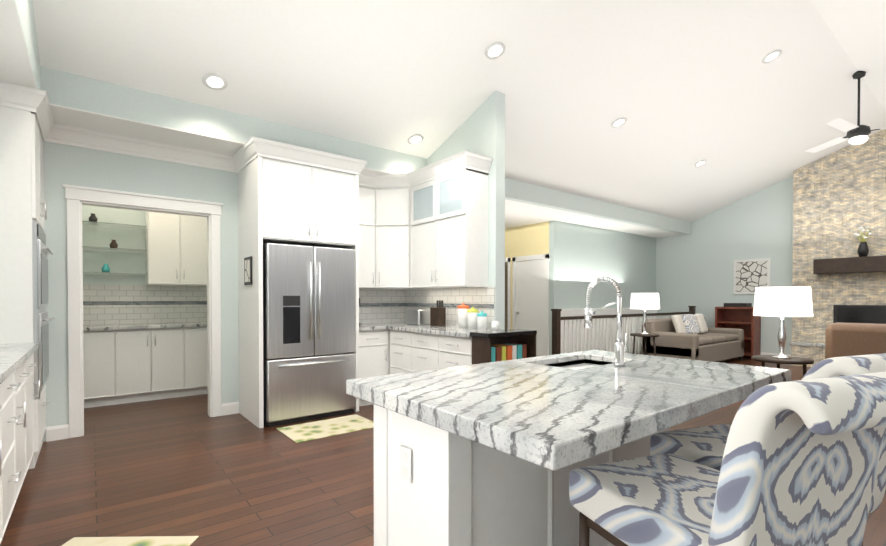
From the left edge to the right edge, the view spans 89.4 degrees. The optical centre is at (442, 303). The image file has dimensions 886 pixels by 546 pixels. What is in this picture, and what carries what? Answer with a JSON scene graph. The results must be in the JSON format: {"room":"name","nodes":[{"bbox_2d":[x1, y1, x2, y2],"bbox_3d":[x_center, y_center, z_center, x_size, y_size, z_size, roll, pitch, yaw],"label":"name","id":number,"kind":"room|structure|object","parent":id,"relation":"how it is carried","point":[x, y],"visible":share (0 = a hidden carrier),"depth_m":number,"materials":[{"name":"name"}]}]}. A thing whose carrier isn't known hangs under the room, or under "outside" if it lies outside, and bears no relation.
{"room":"kitchen and living room","nodes":[
{"label":"kitchen and living room","id":0,"kind":"room"},
{"bbox_2d":[82,205,145,284],"bbox_3d":[-3.938,-0.204,5.921,2.340,2.750,0.120,-1,1,-38],"label":"wall","id":1,"kind":"structure","parent":0,"point":[94,260],"depth_m":5.64,"materials":[{"name":"paint"}]},
{"bbox_2d":[83,284,206,324],"bbox_3d":[-3.896,0.002,5.870,2.090,0.500,0.014,-1,1,-38],"label":"backsplash","id":2,"kind":"structure","parent":1,"relation":"attached to","point":[116,304],"depth_m":5.84,"materials":[{"name":"tile"}]},
{"bbox_2d":[142,211,206,285],"bbox_3d":[-3.521,-0.839,5.945,0.693,1.180,0.335,-1,1,-38],"label":"upper cabinet","id":3,"kind":"object","parent":1,"relation":"attached to","point":[176,245],"depth_m":5.79,"materials":[{"name":"white wood"}]},
{"bbox_2d":[38,125,369,441],"bbox_3d":[-2.276,-0.217,4.875,4.620,2.800,0.120,-1,1,-38],"label":"wall","id":4,"kind":"structure","parent":0,"point":[77,166],"depth_m":4.18,"materials":[{"name":"paint"}]},
{"bbox_2d":[45,123,238,441],"bbox_3d":[-2.848,-0.186,4.377,1.565,2.750,0.193,-1,1,-38],"label":"door frame","id":5,"kind":"structure","parent":4,"relation":"attached to","point":[77,197],"depth_m":4.19,"materials":[{"name":"white wood"}]},
{"bbox_2d":[240,140,355,247],"bbox_3d":[-1.569,-1.100,4.872,0.979,0.926,0.737,-1,1,-38],"label":"upper cabinet","id":6,"kind":"object","parent":4,"relation":"attached to","point":[282,202],"depth_m":4.53,"materials":[{"name":"white wood"}]},
{"bbox_2d":[244,256,251,284],"bbox_3d":[-1.964,-0.333,4.508,0.019,0.280,0.240,-1,1,-38],"label":"picture","id":7,"kind":"object","parent":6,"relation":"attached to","point":[247,270],"visible":1,"depth_m":4.47},
{"bbox_2d":[344,172,375,287],"bbox_3d":[-1.106,-0.882,5.499,0.441,1.376,0.327,-1,1,-38],"label":"upper cabinet","id":8,"kind":"object","parent":4,"relation":"attached to","point":[365,250],"depth_m":5.42,"materials":[{"name":"white wood"}]},
{"bbox_2d":[359,289,403,323],"bbox_3d":[-0.964,0.027,5.822,1.050,0.450,0.014,-1,1,-38],"label":"backsplash","id":9,"kind":"structure","parent":4,"relation":"attached to","point":[384,305],"depth_m":5.93,"materials":[{"name":"tile"}]},
{"bbox_2d":[368,174,411,288],"bbox_3d":[-0.701,-0.883,5.608,0.331,1.376,0.657,-1,1,-38],"label":"upper cabinet","id":10,"kind":"object","parent":4,"relation":"attached to","point":[396,231],"depth_m":5.48,"materials":[{"name":"white wood"}]},
{"bbox_2d":[388,172,415,223],"bbox_3d":[-0.589,-1.267,5.460,0.329,0.606,0.361,-1,1,-38],"label":"upper cabinet","id":11,"kind":"object","parent":0,"relation":"attached to","point":[401,191],"depth_m":5.45,"materials":[{"name":"white wood"}]},
{"bbox_2d":[0,351,885,545],"bbox_3d":[2.854,1.227,5.389,13.700,0.100,13.600,-1,1,-38],"label":"floor","id":12,"kind":"structure","parent":0,"point":[183,466],"depth_m":3.02,"materials":[{"name":"brown wood"}]},
{"bbox_2d":[0,382,7,543],"bbox_3d":[-2.070,0.781,1.606,0.612,0.878,0.750,-1,1,-38],"label":"base cabinet","id":13,"kind":"object","parent":12,"relation":"on","point":[3,424],"depth_m":2.16,"materials":[{"name":"white wood"}]},
{"bbox_2d":[4,366,19,521],"bbox_3d":[-2.457,0.775,2.097,0.612,0.878,0.500,-1,1,-38],"label":"base cabinet","id":14,"kind":"object","parent":12,"relation":"on","point":[12,383],"depth_m":2.41,"materials":[{"name":"white wood"}]},
{"bbox_2d":[20,359,27,489],"bbox_3d":[-2.766,0.771,2.490,0.612,0.878,0.500,-1,1,-38],"label":"base cabinet","id":15,"kind":"object","parent":12,"relation":"on","point":[24,367],"depth_m":2.80,"materials":[{"name":"white wood"}]},
{"bbox_2d":[0,81,51,461],"bbox_3d":[-3.441,-0.173,3.388,0.640,2.746,0.765,-1,1,-38],"label":"tall cabinet","id":16,"kind":"object","parent":12,"relation":"on","point":[25,251],"depth_m":3.23,"materials":[{"name":"white wood"}]},
{"bbox_2d":[28,351,35,468],"bbox_3d":[-3.075,0.766,2.883,0.612,0.878,0.500,-1,1,-38],"label":"base cabinet","id":17,"kind":"object","parent":12,"relation":"on","point":[32,359],"depth_m":3.23,"materials":[{"name":"white wood"}]},
{"bbox_2d":[0,342,39,383],"bbox_3d":[-2.180,0.318,1.766,0.651,0.040,3.347,-1,1,-38],"label":"countertop","id":18,"kind":"structure","parent":17,"relation":"on","point":[14,357],"depth_m":2.56,"materials":[{"name":"stone"}]},
{"bbox_2d":[83,330,117,407],"bbox_3d":[-4.251,0.740,5.208,0.693,0.878,0.610,-1,1,-38],"label":"base cabinet","id":19,"kind":"object","parent":12,"relation":"on","point":[100,348],"depth_m":5.11,"materials":[{"name":"white wood"}]},
{"bbox_2d":[62,536,198,545],"bbox_3d":[-1.582,1.210,2.069,0.640,0.008,0.500,0,1,-1],"label":"rug","id":20,"kind":"object","parent":12,"relation":"on","point":[142,541],"visible":1,"depth_m":2.27,"materials":[{"name":"beige fabric"}]},
{"bbox_2d":[118,328,185,403],"bbox_3d":[-3.706,0.736,5.636,0.693,0.878,0.610,-1,1,-38],"label":"base cabinet","id":21,"kind":"object","parent":12,"relation":"on","point":[129,366],"depth_m":5.41,"materials":[{"name":"white wood"}]},
{"bbox_2d":[186,327,207,395],"bbox_3d":[-3.161,0.731,6.065,0.694,0.878,0.610,-1,1,-38],"label":"base cabinet","id":22,"kind":"object","parent":12,"relation":"on","point":[196,337],"depth_m":5.71,"materials":[{"name":"white wood"}]},
{"bbox_2d":[83,322,206,330],"bbox_3d":[-3.699,0.275,5.622,2.090,0.040,0.647,-1,1,-38],"label":"countertop","id":23,"kind":"structure","parent":22,"relation":"on","point":[100,327],"depth_m":5.39,"materials":[{"name":"stone"}]},
{"bbox_2d":[263,243,355,426],"bbox_3d":[-1.532,0.296,4.840,0.930,1.775,0.803,-1,1,-38],"label":"fridge","id":24,"kind":"object","parent":12,"relation":"on","point":[308,331],"visible":0.96,"depth_m":4.51,"materials":[{"name":"silver metal"}]},
{"bbox_2d":[276,414,373,442],"bbox_3d":[-1.092,1.185,4.308,0.840,0.008,0.540,-1,1,-38],"label":"area rug","id":25,"kind":"object","parent":12,"relation":"on","point":[303,432],"visible":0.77,"depth_m":4.25,"materials":[{"name":"beige fabric"}]},
{"bbox_2d":[353,324,387,411],"bbox_3d":[-1.016,0.738,5.404,0.443,0.878,0.617,-1,1,-38],"label":"base cabinet","id":26,"kind":"object","parent":12,"relation":"on","point":[371,346],"depth_m":5.16,"materials":[{"name":"white wood"}]},
{"bbox_2d":[359,322,504,337],"bbox_3d":[-0.311,0.281,5.018,1.075,0.040,2.087,-1,1,-38],"label":"countertop","id":27,"kind":"structure","parent":26,"relation":"on","point":[448,330],"depth_m":4.93,"materials":[{"name":"stone"}]},
{"bbox_2d":[406,309,429,324],"bbox_3d":[-0.307,0.158,5.562,0.200,0.193,0.300,-1,1,-38],"label":"toaster","id":28,"kind":"object","parent":27,"relation":"on","point":[417,316],"visible":0.88,"depth_m":5.46,"materials":[{"name":"silver metal"}]},
{"bbox_2d":[430,300,445,325],"bbox_3d":[-0.059,0.107,5.279,0.120,0.300,0.150,-1,1,-38],"label":"knife block","id":29,"kind":"object","parent":27,"relation":"on","point":[438,315],"visible":1,"depth_m":5.23,"materials":[{"name":"brown wood"}]},
{"bbox_2d":[457,303,468,327],"bbox_3d":[0.224,0.125,4.936,0.135,0.272,0.133,-1,1,-38],"label":"canister","id":30,"kind":"object","parent":27,"relation":"on","point":[463,308],"visible":1,"depth_m":4.88,"materials":[{"name":"white ceramic"}]},
{"bbox_2d":[467,307,477,328],"bbox_3d":[0.321,0.146,4.829,0.121,0.232,0.119,-1,1,-38],"label":"canister","id":31,"kind":"object","parent":27,"relation":"on","point":[472,313],"visible":0.96,"depth_m":4.78,"materials":[{"name":"white ceramic"}]},
{"bbox_2d":[477,311,486,328],"bbox_3d":[0.413,0.168,4.729,0.108,0.192,0.107,-1,1,-38],"label":"canister","id":32,"kind":"object","parent":27,"relation":"on","point":[481,320],"visible":1,"depth_m":4.69,"materials":[{"name":"white ceramic"}]},
{"bbox_2d":[491,321,499,329],"bbox_3d":[0.540,0.220,4.600,0.090,0.090,0.090,-1,1,-38],"label":"jar","id":33,"kind":"object","parent":27,"relation":"on","point":[495,325],"visible":1,"depth_m":4.57,"materials":[{"name":"white ceramic"}]},
{"bbox_2d":[388,330,407,374],"bbox_3d":[-0.253,0.739,5.312,0.626,0.878,0.470,-1,1,-38],"label":"base cabinet","id":34,"kind":"object","parent":12,"relation":"on","point":[397,340],"depth_m":5.16,"materials":[{"name":"white wood"}]},
{"bbox_2d":[408,332,435,371],"bbox_3d":[0.047,0.743,4.931,0.626,0.878,0.500,-1,1,-38],"label":"base cabinet","id":35,"kind":"object","parent":12,"relation":"on","point":[421,346],"depth_m":4.78,"materials":[{"name":"white wood"}]},
{"bbox_2d":[436,334,471,368],"bbox_3d":[0.356,0.748,4.538,0.626,0.878,0.500,-1,1,-38],"label":"base cabinet","id":36,"kind":"object","parent":12,"relation":"on","point":[451,351],"depth_m":4.36,"materials":[{"name":"white wood"}]},
{"bbox_2d":[470,329,536,364],"bbox_3d":[0.577,0.723,4.232,0.656,0.935,0.246,-1,1,-38],"label":"shelf","id":37,"kind":"object","parent":12,"relation":"on","point":[498,345],"visible":0.38,"depth_m":4.15,"materials":[{"name":"brown wood"}]},
{"bbox_2d":[374,406,669,545],"bbox_3d":[0.454,0.784,2.071,1.490,0.861,0.480,-1,1,-38],"label":"kitchen island","id":38,"kind":"object","parent":12,"relation":"on","point":[490,454],"depth_m":1.62,"materials":[{"name":"white wood"}]},
{"bbox_2d":[346,350,790,473],"bbox_3d":[0.593,0.326,1.889,1.690,0.058,1.010,-1,1,-38],"label":"island countertop","id":39,"kind":"structure","parent":38,"relation":"on","point":[555,419],"depth_m":1.48,"materials":[{"name":"white stone"}]},
{"bbox_2d":[542,358,601,369],"bbox_3d":[0.707,0.442,2.304,0.544,0.244,0.324,-1,1,-38],"label":"sink","id":40,"kind":"object","parent":39,"relation":"in","point":[574,363],"depth_m":2.51,"materials":[{"name":"black metal"}]},
{"bbox_2d":[584,276,626,365],"bbox_3d":[0.805,0.078,2.206,0.099,0.428,0.221,-1,1,-38],"label":"faucet","id":41,"kind":"object","parent":39,"relation":"on","point":[620,351],"visible":1,"depth_m":2.13,"materials":[{"name":"silver metal"}]},
{"bbox_2d":[551,306,695,354],"bbox_3d":[3.728,0.601,8.639,5.020,1.080,0.120,-1,1,-38],"label":"stair railing","id":42,"kind":"object","parent":12,"relation":"on","point":[557,318],"visible":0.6,"depth_m":7.81,"materials":[{"name":"brown wood"}]},
{"bbox_2d":[630,333,659,355],"bbox_3d":[3.542,0.840,7.860,0.480,0.621,0.480,-1,1,-38],"label":"side table","id":43,"kind":"object","parent":12,"relation":"on","point":[645,335],"visible":0.81,"depth_m":7.78,"materials":[{"name":"brown wood"}]},
{"bbox_2d":[630,293,659,333],"bbox_3d":[3.542,0.169,7.852,0.480,0.720,0.480,-1,1,-38],"label":"table lamp","id":44,"kind":"object","parent":43,"relation":"on","point":[644,301],"visible":1,"depth_m":7.67,"materials":[{"name":"white fabric"}]},
{"bbox_2d":[641,314,743,361],"bbox_3d":[4.865,0.673,8.650,2.300,0.934,0.950,-1,1,-38],"label":"sofa","id":45,"kind":"object","parent":12,"relation":"on","point":[690,336],"visible":0.92,"depth_m":8.22,"materials":[{"name":"fabric"}]},
{"bbox_2d":[569,372,885,545],"bbox_3d":[0.756,0.687,1.227,0.468,1.076,0.742,0,1,-21],"label":"stool","id":46,"kind":"object","parent":12,"relation":"on","point":[800,462],"visible":1,"depth_m":0.99,"materials":[{"name":"fabric"}]},
{"bbox_2d":[715,303,760,359],"bbox_3d":[6.252,0.556,9.505,0.420,1.150,0.720,-1,1,-38],"label":"bookcase","id":47,"kind":"object","parent":12,"relation":"on","point":[735,315],"visible":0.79,"depth_m":9.51,"materials":[{"name":"red wood"}]},
{"bbox_2d":[650,353,885,545],"bbox_3d":[1.203,0.683,1.613,0.468,1.076,0.742,0,1,-21],"label":"stool","id":48,"kind":"object","parent":12,"relation":"on","point":[704,445],"visible":0.21,"depth_m":1.60,"materials":[{"name":"fabric"}]},
{"bbox_2d":[752,355,813,376],"bbox_3d":[3.539,0.876,4.677,0.520,0.621,0.520,-1,1,-38],"label":"side table","id":49,"kind":"object","parent":12,"relation":"on","point":[763,359],"visible":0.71,"depth_m":4.56,"materials":[{"name":"brown wood"}]},
{"bbox_2d":[753,287,812,358],"bbox_3d":[3.539,0.194,4.669,0.500,0.740,0.500,-1,1,-38],"label":"table lamp","id":50,"kind":"object","parent":49,"relation":"on","point":[781,302],"visible":1,"depth_m":4.50,"materials":[{"name":"white fabric"}]},
{"bbox_2d":[789,129,885,366],"bbox_3d":[8.263,-0.934,6.681,0.768,4.194,4.980,-1,1,-38],"label":"fireplace","id":51,"kind":"object","parent":12,"relation":"on","point":[839,198],"visible":0.85,"depth_m":8.11,"materials":[{"name":"stone"}]},
{"bbox_2d":[853,226,871,256],"bbox_3d":[7.318,-1.090,7.799,0.225,0.536,0.250,-1,1,-38],"label":"vase","id":52,"kind":"object","parent":51,"relation":"on","point":[863,250],"visible":0.96,"depth_m":7.77,"materials":[{"name":"black ceramic"}]},
{"bbox_2d":[825,322,885,358],"bbox_3d":[4.857,0.694,3.937,1.000,1.000,2.150,-1,1,-38],"label":"leather sofa","id":53,"kind":"object","parent":12,"relation":"on","point":[847,339],"visible":0.25,"depth_m":4.29,"materials":[{"name":"brown leather"}]},
{"bbox_2d":[413,91,504,328],"bbox_3d":[-1.161,-0.595,7.077,0.140,3.506,5.750,-1,1,-38],"label":"wall","id":54,"kind":"structure","parent":0,"point":[480,130],"depth_m":4.83,"materials":[{"name":"paint"}]},
{"bbox_2d":[404,287,494,328],"bbox_3d":[0.006,0.031,5.475,0.014,0.450,1.759,-1,1,-38],"label":"backsplash","id":55,"kind":"structure","parent":54,"relation":"attached to","point":[480,298],"depth_m":5.32,"materials":[{"name":"tile"}]},
{"bbox_2d":[412,208,487,287],"bbox_3d":[0.047,-0.595,5.158,0.327,0.810,1.020,-1,1,-38],"label":"upper cabinet","id":56,"kind":"object","parent":54,"relation":"attached to","point":[450,249],"depth_m":4.85,"materials":[{"name":"white wood"}]},
{"bbox_2d":[32,0,885,221],"bbox_3d":[3.666,-2.196,3.470,12.350,1.850,8.440,-1,1,-38],"label":"ceiling","id":57,"kind":"structure","parent":0,"point":[683,87],"depth_m":4.62,"materials":[{"name":"white paint"}]},
{"bbox_2d":[203,73,226,89],"bbox_3d":[-1.990,-1.938,3.907,0.183,0.069,0.194,1,1,43],"label":"recessed light","id":58,"kind":"object","parent":57,"relation":"in","point":[213,81],"depth_m":3.91,"materials":[{"name":"beige plastic"}]},
{"bbox_2d":[0,0,690,234],"bbox_3d":[3.510,-2.378,3.650,11.970,1.650,8.920,-1,1,-38],"label":"soffit beam","id":59,"kind":"structure","parent":57,"relation":"attached to","point":[79,101],"depth_m":4.08,"materials":[{"name":"white paint"}]},
{"bbox_2d":[408,134,423,144],"bbox_3d":[-0.322,-1.938,5.276,0.183,0.069,0.194,1,1,43],"label":"recessed light","id":60,"kind":"object","parent":57,"relation":"in","point":[415,139],"depth_m":5.28,"materials":[{"name":"beige plastic"}]},
{"bbox_2d":[485,42,504,58],"bbox_3d":[0.492,-2.387,4.218,0.183,0.069,0.194,1,1,43],"label":"recessed light","id":61,"kind":"object","parent":57,"relation":"in","point":[495,50],"depth_m":4.22,"materials":[{"name":"beige plastic"}]},
{"bbox_2d":[611,118,626,127],"bbox_3d":[2.287,-2.355,5.814,0.183,0.069,0.194,1,1,43],"label":"recessed light","id":62,"kind":"object","parent":57,"relation":"in","point":[619,122],"depth_m":5.82,"materials":[{"name":"beige plastic"}]},
{"bbox_2d":[694,160,706,166],"bbox_3d":[4.304,-2.352,7.479,0.183,0.069,0.194,1,1,43],"label":"recessed light","id":63,"kind":"object","parent":57,"relation":"in","point":[701,162],"depth_m":7.48,"materials":[{"name":"beige plastic"}]},
{"bbox_2d":[762,50,781,63],"bbox_3d":[3.787,-2.847,5.150,0.183,0.069,0.194,1,1,43],"label":"recessed light","id":64,"kind":"object","parent":57,"relation":"in","point":[775,54],"depth_m":5.15,"materials":[{"name":"beige plastic"}]},
{"bbox_2d":[806,71,885,152],"bbox_3d":[5.372,-2.562,5.739,1.319,0.930,1.402,-1,1,-38],"label":"ceiling fan","id":65,"kind":"object","parent":57,"relation":"hanging from","point":[858,133],"visible":1,"depth_m":5.80,"materials":[{"name":"white"}]},
{"bbox_2d":[505,221,548,328],"bbox_3d":[0.999,-0.251,10.174,0.120,2.750,3.540,-1,1,-38],"label":"wall","id":66,"kind":"structure","parent":0,"point":[519,241],"depth_m":9.18,"materials":[{"name":"yellow paint"}]},
{"bbox_2d":[505,254,548,356],"bbox_3d":[1.500,0.072,9.394,0.060,2.120,1.750,-1,1,-38],"label":"door","id":67,"kind":"structure","parent":66,"relation":"attached to","point":[530,298],"depth_m":9.08,"materials":[{"name":"white wood"}]},
{"bbox_2d":[505,199,683,237],"bbox_3d":[0.300,-1.664,9.073,12.920,0.100,4.399,-1,1,-38],"label":"ceiling","id":68,"kind":"structure","parent":0,"point":[517,214],"depth_m":8.51,"materials":[{"name":"white paint"}]},
{"bbox_2d":[549,220,655,354],"bbox_3d":[3.674,-0.249,9.911,4.000,2.750,0.120,-1,1,-38],"label":"wall","id":69,"kind":"structure","parent":0,"point":[582,259],"depth_m":9.47,"materials":[{"name":"paint"}]},
{"bbox_2d":[561,308,656,353],"bbox_3d":[3.769,0.607,9.889,3.870,1.040,0.043,-1,1,-38],"label":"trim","id":70,"kind":"structure","parent":69,"relation":"attached to","point":[580,312],"depth_m":9.53,"materials":[{"name":"white wood"}]},
{"bbox_2d":[656,176,792,353],"bbox_3d":[8.137,-0.972,7.561,0.120,4.250,9.320,-1,1,-38],"label":"wall","id":71,"kind":"structure","parent":0,"point":[694,267],"depth_m":9.83,"materials":[{"name":"paint"}]},
{"bbox_2d":[733,258,770,293],"bbox_3d":[6.534,-0.579,9.479,0.033,0.740,0.670,-1,1,-38],"label":"framed picture","id":72,"kind":"object","parent":71,"relation":"attached to","point":[750,276],"visible":0.85,"depth_m":9.48,"materials":[{"name":"white paper"}]},
{"bbox_2d":[760,352,790,355],"bbox_3d":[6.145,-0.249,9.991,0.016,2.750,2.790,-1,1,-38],"label":"baseboard","id":73,"kind":"structure","parent":71,"relation":"attached to","point":[761,353],"depth_m":9.22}
]}

